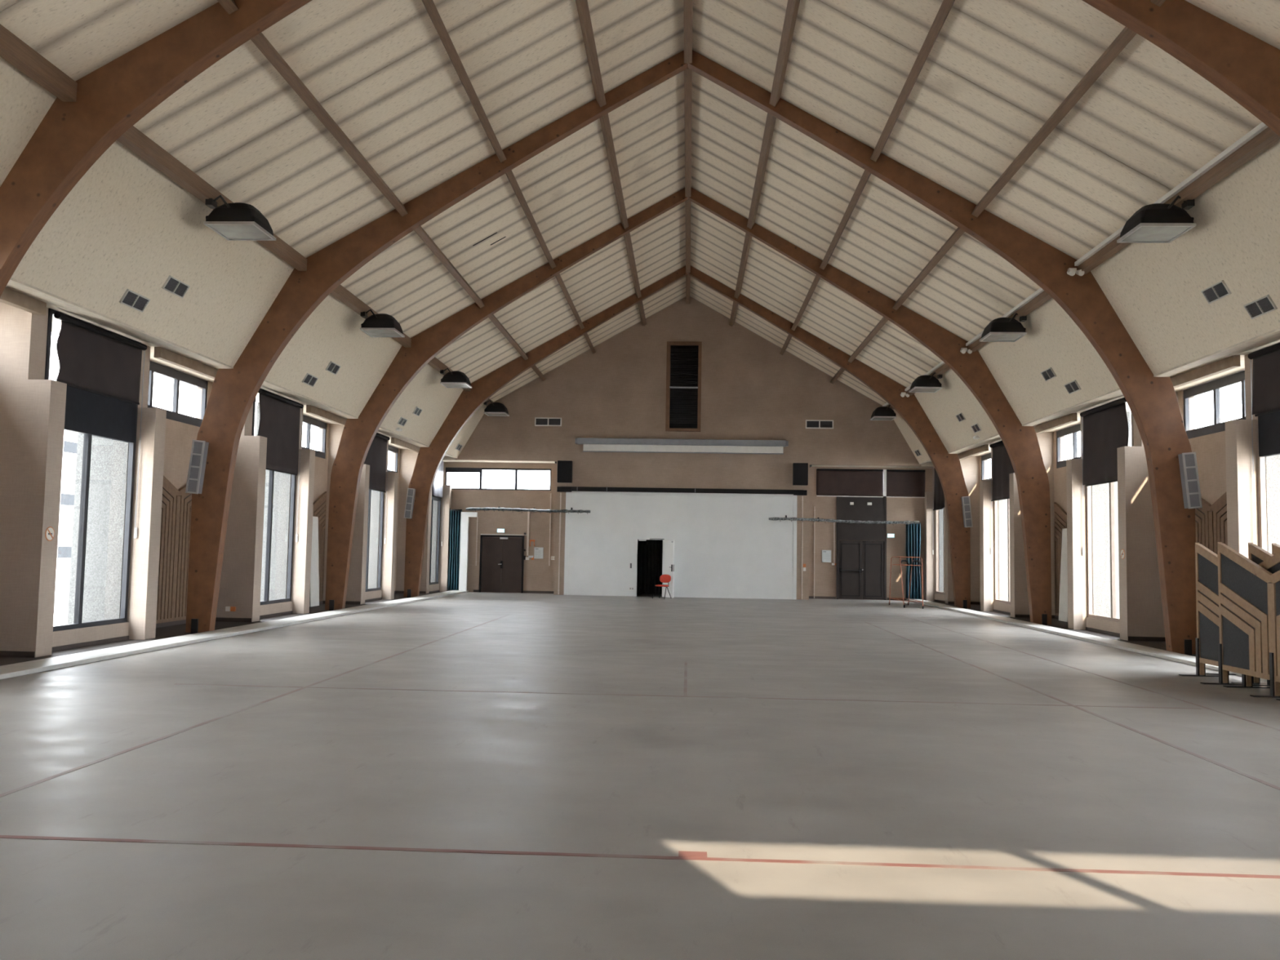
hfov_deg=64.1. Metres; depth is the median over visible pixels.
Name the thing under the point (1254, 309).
grille
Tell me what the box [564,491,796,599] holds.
wall
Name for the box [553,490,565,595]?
trim
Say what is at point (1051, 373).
grille
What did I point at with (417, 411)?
ceiling vent
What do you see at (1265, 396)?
roller blind
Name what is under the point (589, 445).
projection screen
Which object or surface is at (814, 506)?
conduit
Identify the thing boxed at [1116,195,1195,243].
floodlight
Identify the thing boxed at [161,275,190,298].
ceiling vent
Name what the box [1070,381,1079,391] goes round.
grille
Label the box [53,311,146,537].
roller blind
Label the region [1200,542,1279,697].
barrier
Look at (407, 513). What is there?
grille
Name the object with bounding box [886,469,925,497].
roller blind
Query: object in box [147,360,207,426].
window
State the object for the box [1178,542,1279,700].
barrier
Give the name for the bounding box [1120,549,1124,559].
no smoking sign
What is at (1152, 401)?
arch
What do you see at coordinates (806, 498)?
trim
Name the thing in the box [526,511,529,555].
conduit
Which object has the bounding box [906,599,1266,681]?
trim
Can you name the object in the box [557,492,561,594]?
conduit
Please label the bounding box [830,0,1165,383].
ceiling beam
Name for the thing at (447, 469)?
window
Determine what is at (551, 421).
grille
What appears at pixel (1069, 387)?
grille
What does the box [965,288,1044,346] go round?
cable trunking
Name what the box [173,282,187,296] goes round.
grille
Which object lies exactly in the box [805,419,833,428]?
air vent
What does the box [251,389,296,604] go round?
window
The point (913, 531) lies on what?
curtain
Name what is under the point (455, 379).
floodlight
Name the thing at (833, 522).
conduit
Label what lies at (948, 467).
arch
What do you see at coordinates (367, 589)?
window
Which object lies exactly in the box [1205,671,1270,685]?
barrier
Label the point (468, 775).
floor
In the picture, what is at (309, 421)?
window
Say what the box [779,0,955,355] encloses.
ceiling beam
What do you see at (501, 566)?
door
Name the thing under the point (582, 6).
ceiling beam
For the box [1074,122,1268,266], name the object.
cable trunking
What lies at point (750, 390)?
wall
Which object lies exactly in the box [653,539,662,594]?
drape
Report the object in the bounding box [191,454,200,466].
grille
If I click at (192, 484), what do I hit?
grille
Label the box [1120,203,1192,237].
hood
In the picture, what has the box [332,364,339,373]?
grille
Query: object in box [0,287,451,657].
wall
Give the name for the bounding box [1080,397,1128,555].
roller blind
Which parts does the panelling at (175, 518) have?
rail, rail, post, rail, rail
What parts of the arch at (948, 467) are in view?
foot plate, foot plate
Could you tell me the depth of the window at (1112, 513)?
22.93 m
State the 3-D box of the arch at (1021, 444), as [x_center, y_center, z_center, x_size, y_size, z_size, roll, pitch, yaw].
[1.169,-2.090,26.427,18.443,11.228,0.250,1,-4,3]
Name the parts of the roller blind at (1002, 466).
pull cord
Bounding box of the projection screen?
[574,437,788,454]
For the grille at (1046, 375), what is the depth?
22.92 m
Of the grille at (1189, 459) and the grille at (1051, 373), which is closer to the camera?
the grille at (1189, 459)
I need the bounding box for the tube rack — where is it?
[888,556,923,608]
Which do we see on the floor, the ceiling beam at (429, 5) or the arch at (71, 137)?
the arch at (71, 137)
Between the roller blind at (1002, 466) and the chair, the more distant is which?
the chair
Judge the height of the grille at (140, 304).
0.174 m
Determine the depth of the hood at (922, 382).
29.41 m
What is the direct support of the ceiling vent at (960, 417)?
in the ceiling
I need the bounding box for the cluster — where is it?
[522,555,533,559]
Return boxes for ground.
[53,611,67,625]
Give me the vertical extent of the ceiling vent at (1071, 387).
0.219 m
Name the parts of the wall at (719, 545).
edge post, door, head rail, edge post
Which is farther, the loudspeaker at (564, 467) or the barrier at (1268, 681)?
the loudspeaker at (564, 467)
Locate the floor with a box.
[0,591,1279,959]
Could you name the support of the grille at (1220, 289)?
attached to the ceiling vent at (1220, 290)
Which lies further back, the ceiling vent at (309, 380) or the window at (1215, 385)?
the ceiling vent at (309, 380)
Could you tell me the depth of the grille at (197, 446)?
19.12 m
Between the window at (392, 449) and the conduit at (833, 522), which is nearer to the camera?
the window at (392, 449)
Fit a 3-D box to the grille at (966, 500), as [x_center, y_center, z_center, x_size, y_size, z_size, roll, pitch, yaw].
[10.509,0.666,32.909,0.190,0.235,0.010,1,-4,3]
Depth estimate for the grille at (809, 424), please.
37.66 m
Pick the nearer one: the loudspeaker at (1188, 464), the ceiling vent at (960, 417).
the loudspeaker at (1188, 464)
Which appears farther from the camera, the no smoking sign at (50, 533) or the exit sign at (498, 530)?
the exit sign at (498, 530)
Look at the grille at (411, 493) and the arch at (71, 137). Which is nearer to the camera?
the arch at (71, 137)
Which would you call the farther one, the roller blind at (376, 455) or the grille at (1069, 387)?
the roller blind at (376, 455)
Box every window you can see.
[44,308,137,631]
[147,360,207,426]
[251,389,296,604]
[302,414,326,458]
[365,434,384,591]
[387,444,398,472]
[429,486,440,585]
[444,467,551,490]
[935,494,945,595]
[981,453,991,480]
[994,498,1010,604]
[1056,423,1080,468]
[1086,398,1133,622]
[1183,370,1245,439]
[1256,342,1279,551]
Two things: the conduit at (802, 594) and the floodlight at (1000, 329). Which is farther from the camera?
the conduit at (802, 594)
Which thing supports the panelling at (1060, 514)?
attached to the wall at (1224, 462)
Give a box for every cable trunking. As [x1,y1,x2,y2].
[904,360,944,391]
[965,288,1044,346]
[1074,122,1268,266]
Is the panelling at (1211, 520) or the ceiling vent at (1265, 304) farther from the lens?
the panelling at (1211, 520)
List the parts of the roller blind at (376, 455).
pull cord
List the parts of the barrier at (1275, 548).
edge post, rail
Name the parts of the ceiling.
panel, cove panel, panel, panel, cove panel, panel, panel, cove panel, panel, panel, panel, cove panel, panel, cove panel, panel, panel, panel, panel, panel, panel, panel, panel, panel, panel, panel, panel, panel, panel, panel, panel, panel, panel, panel, panel, panel, panel, panel, panel, panel, panel, panel, panel, panel, panel, panel, panel, panel, panel, panel, panel, panel, panel, panel, panel, panel, panel, panel, panel, panel, panel, panel, panel, panel, panel, panel, panel, cove panel, panel, cove panel, panel, panel, cove panel, panel, panel, panel, cove panel, panel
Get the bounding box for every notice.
[533,546,543,558]
[822,550,831,562]
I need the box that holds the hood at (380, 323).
[361,313,403,333]
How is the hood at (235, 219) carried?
attached to the floodlight at (235, 221)
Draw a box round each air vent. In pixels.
[534,417,561,426]
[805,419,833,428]
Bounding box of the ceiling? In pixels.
[0,0,1279,464]
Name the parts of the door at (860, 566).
moulding, over panel, moulding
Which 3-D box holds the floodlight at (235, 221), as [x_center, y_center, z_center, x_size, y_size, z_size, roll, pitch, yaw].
[-6.164,-4.059,15.775,0.800,0.486,0.820,1,-4,3]
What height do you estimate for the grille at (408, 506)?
0.220 m
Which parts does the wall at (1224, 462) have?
skirting, skirting, skirting, skirting, skirting, skirting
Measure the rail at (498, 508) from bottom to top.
0.285 m
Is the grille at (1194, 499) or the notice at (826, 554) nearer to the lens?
the grille at (1194, 499)
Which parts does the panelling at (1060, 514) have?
edge post, rail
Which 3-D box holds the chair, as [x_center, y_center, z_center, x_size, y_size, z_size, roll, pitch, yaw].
[0.789,3.785,36.294,0.505,0.856,0.538,-1,-5,31]
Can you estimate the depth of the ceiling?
17.37 m
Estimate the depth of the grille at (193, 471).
19.09 m
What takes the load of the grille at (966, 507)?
attached to the loudspeaker at (966, 503)
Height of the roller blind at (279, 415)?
3.405 m
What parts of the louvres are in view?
dark panel, dark panel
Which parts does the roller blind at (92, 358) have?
pull cord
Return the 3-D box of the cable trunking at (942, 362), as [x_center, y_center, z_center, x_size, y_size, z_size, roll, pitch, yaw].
[8.513,-3.178,29.860,0.060,0.070,7.030,1,-4,3]
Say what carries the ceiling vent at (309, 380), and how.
in the ceiling
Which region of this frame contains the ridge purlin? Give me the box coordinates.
[683,0,692,303]
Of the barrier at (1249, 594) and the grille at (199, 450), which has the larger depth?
the grille at (199, 450)
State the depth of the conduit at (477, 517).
38.94 m
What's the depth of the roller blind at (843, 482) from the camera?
38.39 m
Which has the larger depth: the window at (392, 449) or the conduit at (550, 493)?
the conduit at (550, 493)
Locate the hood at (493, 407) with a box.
[484,402,508,413]
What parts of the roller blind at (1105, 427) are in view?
pull cord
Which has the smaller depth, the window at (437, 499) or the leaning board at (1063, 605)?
the leaning board at (1063, 605)
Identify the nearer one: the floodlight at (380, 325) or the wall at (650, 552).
the floodlight at (380, 325)
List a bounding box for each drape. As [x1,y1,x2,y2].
[636,539,652,594]
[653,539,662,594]
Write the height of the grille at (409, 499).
0.220 m
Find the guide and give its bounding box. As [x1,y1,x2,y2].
[883,469,886,496]
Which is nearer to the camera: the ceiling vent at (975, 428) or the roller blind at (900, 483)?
the ceiling vent at (975, 428)
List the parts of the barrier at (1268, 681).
foot plate, foot plate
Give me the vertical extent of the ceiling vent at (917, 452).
0.219 m
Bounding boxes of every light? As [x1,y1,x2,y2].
[900,392,909,397]
[960,347,972,353]
[1066,267,1084,275]
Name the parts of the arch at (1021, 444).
foot plate, foot plate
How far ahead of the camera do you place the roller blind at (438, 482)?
38.34 m
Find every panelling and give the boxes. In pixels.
[155,475,191,623]
[312,491,326,601]
[1053,502,1066,616]
[1195,492,1227,555]
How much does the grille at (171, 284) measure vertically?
0.174 m
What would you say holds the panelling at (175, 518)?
attached to the wall at (33, 406)
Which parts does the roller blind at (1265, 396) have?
pull cord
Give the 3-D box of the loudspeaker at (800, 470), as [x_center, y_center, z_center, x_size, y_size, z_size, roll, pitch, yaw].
[5.866,-0.212,37.375,0.540,0.800,0.380,1,-4,7]
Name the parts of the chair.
seat, backrest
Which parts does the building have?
sill, sill, sill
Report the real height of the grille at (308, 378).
0.174 m
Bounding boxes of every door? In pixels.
[479,533,526,593]
[835,496,886,599]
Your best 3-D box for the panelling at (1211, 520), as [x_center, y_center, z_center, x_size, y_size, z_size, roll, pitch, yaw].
[11.102,1.589,19.798,0.060,3.120,2.310,1,-4,3]
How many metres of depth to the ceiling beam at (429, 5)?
17.91 m
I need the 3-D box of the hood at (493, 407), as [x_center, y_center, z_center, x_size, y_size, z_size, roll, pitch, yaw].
[-5.162,-2.588,36.850,0.740,0.390,0.780,1,-4,3]
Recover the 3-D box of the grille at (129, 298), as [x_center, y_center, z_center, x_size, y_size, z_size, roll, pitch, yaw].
[-7.698,-2.741,15.405,0.107,0.174,0.280,1,-4,3]
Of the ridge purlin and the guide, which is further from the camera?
the guide
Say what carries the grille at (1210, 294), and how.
attached to the ceiling vent at (1220, 290)
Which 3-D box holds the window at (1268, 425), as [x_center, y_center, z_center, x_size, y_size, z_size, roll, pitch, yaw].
[10.248,0.195,15.685,0.100,4.910,2.590,1,-4,3]
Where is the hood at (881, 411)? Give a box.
[871,406,895,417]
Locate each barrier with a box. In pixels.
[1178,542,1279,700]
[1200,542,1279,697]
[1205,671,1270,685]
[1231,542,1273,684]
[1260,542,1279,682]
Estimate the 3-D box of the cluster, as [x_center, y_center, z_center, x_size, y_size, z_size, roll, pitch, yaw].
[-4.254,2.955,38.800,0.440,0.170,0.060,1,-4,3]
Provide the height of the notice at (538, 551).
0.430 m
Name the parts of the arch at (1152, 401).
foot plate, foot plate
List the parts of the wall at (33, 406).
skirting, skirting, skirting, skirting, skirting, skirting, skirting, skirting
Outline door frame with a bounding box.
[458,511,477,592]
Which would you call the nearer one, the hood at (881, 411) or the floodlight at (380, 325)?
the floodlight at (380, 325)
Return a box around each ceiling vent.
[119,288,150,312]
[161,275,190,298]
[302,373,318,386]
[325,360,340,374]
[396,417,407,426]
[413,406,422,416]
[455,443,462,450]
[914,448,921,456]
[955,412,965,422]
[970,422,981,433]
[1040,367,1056,381]
[1064,379,1081,394]
[1200,280,1231,303]
[1243,294,1277,319]
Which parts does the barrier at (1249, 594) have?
steel leg, edge post, foot plate, felt panel, felt panel, rail, rail, foot plate, steel leg, post, rail, rail, felt panel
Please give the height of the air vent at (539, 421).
0.320 m
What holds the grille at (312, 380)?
attached to the ceiling vent at (309, 380)
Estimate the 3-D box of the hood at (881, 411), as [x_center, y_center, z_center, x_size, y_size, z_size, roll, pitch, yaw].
[8.611,-2.397,36.188,0.740,0.390,0.780,1,-4,3]
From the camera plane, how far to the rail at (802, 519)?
37.09 m
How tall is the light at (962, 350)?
0.174 m
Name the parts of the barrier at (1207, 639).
steel leg, edge post, foot plate, rail, felt panel, rail, felt panel, steel leg, foot plate, rail, felt panel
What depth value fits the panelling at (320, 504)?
28.99 m
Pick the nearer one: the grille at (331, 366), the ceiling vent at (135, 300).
the ceiling vent at (135, 300)
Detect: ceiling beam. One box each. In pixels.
[0,23,493,405]
[217,0,545,381]
[422,0,595,353]
[575,0,646,325]
[728,0,799,326]
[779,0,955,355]
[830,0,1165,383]
[886,127,1279,408]
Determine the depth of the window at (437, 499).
38.56 m
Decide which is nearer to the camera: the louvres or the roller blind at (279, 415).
the roller blind at (279, 415)
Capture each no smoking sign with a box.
[44,526,54,541]
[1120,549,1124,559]
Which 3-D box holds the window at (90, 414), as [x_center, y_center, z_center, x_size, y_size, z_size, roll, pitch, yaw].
[-8.958,-0.072,16.608,0.100,4.910,2.590,1,-4,3]
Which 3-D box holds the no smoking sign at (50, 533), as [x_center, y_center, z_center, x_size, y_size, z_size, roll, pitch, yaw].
[-8.674,0.791,15.025,0.012,0.210,0.210,1,-4,3]
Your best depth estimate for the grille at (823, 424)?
37.62 m
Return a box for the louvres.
[665,341,702,431]
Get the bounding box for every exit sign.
[497,528,504,532]
[887,533,894,537]
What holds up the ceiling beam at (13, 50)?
attached to the ceiling
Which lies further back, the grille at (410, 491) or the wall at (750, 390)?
the wall at (750, 390)
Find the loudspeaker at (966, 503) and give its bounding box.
[960,496,973,527]
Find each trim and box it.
[0,590,468,679]
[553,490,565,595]
[796,494,809,599]
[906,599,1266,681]
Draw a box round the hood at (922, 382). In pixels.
[910,374,941,389]
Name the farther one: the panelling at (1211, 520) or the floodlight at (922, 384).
the floodlight at (922, 384)
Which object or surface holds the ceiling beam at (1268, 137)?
attached to the ceiling
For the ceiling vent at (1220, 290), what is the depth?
15.53 m
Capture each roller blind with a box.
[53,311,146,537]
[257,388,303,542]
[364,432,390,543]
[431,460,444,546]
[816,468,883,497]
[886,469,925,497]
[932,467,943,554]
[989,440,1014,554]
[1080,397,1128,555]
[1247,342,1279,544]
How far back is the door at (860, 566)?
38.22 m
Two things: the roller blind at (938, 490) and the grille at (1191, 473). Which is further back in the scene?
the roller blind at (938, 490)
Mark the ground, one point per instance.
(60, 618)
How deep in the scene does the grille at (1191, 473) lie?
18.23 m
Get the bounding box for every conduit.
[475,516,478,565]
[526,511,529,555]
[548,493,551,565]
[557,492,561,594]
[800,496,803,599]
[813,506,815,598]
[833,522,835,562]
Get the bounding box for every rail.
[466,506,590,514]
[768,515,919,524]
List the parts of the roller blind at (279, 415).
pull cord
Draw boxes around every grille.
[122,291,137,306]
[133,296,147,311]
[164,277,178,291]
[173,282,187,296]
[185,440,208,493]
[187,480,197,492]
[189,466,199,479]
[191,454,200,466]
[192,441,202,453]
[303,374,311,383]
[308,377,316,385]
[327,362,335,371]
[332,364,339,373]
[404,488,415,518]
[404,511,410,517]
[405,503,411,510]
[406,496,412,502]
[407,488,413,496]
[536,418,547,425]
[548,418,560,425]
[806,421,818,427]
[820,421,832,427]
[963,497,968,504]
[964,504,969,511]
[964,511,970,519]
[965,519,971,526]
[1041,371,1049,379]
[1046,368,1054,377]
[1065,383,1074,392]
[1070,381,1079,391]
[1184,453,1195,466]
[1186,467,1196,479]
[1187,480,1198,493]
[1189,493,1199,506]
[1203,287,1217,302]
[1213,282,1228,297]
[1245,302,1262,317]
[1257,297,1274,312]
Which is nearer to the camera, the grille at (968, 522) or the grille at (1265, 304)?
the grille at (1265, 304)
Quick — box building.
[48,341,257,613]
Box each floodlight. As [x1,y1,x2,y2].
[203,195,275,240]
[360,309,404,337]
[440,368,471,388]
[484,400,509,416]
[870,404,896,420]
[908,372,942,392]
[979,312,1026,342]
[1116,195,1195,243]
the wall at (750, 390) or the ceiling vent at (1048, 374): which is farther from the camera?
the wall at (750, 390)
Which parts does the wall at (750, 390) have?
skirting, skirting, skirting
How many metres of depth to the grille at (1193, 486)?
18.22 m
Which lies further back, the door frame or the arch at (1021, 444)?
the door frame
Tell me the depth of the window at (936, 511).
37.69 m
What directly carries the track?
attached to the wall at (750, 390)
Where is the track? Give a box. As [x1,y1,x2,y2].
[556,486,807,495]
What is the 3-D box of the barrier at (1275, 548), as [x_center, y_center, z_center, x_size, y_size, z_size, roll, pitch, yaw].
[8.875,1.777,13.086,0.580,1.950,2.600,1,-4,3]
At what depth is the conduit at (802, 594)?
37.39 m
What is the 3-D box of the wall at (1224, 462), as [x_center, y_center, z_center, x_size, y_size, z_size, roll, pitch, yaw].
[10.551,0.629,18.576,1.670,5.450,39.300,1,-4,3]
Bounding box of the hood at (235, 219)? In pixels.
[206,202,273,235]
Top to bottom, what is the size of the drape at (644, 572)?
3.400 m
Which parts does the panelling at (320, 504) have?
rail, edge post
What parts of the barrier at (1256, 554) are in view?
foot plate, edge post, felt panel, rail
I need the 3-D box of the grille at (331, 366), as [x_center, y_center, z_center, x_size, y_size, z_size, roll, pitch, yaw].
[-7.080,-2.593,23.393,0.107,0.174,0.280,1,-4,3]
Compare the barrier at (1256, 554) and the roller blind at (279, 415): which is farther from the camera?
the roller blind at (279, 415)
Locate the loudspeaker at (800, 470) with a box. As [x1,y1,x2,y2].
[792,462,808,485]
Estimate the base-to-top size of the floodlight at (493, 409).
0.486 m
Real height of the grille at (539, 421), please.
0.240 m
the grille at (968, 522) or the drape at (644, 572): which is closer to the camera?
the grille at (968, 522)
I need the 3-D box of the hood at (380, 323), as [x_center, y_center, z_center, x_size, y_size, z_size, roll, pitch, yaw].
[-5.809,-3.543,23.099,0.740,0.390,0.780,1,-4,3]
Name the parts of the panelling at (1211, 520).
rail, post, rail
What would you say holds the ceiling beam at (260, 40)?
attached to the ceiling
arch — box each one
[0,0,1279,297]
[185,49,1196,655]
[324,187,1051,625]
[404,266,970,608]
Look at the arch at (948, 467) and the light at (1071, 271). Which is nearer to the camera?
the light at (1071, 271)
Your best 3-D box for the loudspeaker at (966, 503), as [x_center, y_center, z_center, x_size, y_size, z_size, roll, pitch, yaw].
[10.541,1.029,32.952,0.325,1.017,0.185,1,-4,3]
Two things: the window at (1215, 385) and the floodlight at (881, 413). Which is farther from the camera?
the floodlight at (881, 413)
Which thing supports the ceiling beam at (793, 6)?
attached to the ceiling
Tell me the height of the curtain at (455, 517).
3.060 m
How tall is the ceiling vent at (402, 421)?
0.219 m
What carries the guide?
attached to the wall at (750, 390)
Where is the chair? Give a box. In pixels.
[652,574,671,599]
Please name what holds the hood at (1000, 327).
attached to the floodlight at (1000, 329)
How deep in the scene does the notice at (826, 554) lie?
38.28 m
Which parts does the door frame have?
arm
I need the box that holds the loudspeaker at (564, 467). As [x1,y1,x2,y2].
[556,460,572,483]
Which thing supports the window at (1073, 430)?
in the wall at (1224, 462)
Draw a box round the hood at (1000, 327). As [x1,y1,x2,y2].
[981,317,1025,337]
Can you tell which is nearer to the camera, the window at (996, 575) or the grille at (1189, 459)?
the grille at (1189, 459)
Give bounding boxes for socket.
[225,606,235,611]
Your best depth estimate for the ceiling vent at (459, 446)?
37.51 m
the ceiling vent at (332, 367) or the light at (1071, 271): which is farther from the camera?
the ceiling vent at (332, 367)
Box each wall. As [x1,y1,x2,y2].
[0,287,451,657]
[442,296,934,600]
[555,461,811,594]
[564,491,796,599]
[924,354,1279,641]
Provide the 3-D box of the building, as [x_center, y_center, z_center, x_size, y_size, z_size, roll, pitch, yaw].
[-36.573,-1.577,32.941,10.600,14.000,102.600,1,-4,3]
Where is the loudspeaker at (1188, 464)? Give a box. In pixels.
[1177,452,1202,508]
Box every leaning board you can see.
[309,516,319,606]
[1058,528,1067,622]
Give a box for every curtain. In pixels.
[447,509,462,590]
[905,522,920,599]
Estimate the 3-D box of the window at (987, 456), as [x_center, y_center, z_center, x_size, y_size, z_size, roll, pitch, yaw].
[11.943,-0.460,33.995,0.080,1.040,3.790,1,-4,3]
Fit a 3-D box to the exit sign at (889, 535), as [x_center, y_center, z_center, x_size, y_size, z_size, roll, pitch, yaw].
[9.377,2.081,38.210,0.260,0.150,0.077,1,-4,3]
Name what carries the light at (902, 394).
attached to the arch at (948, 467)

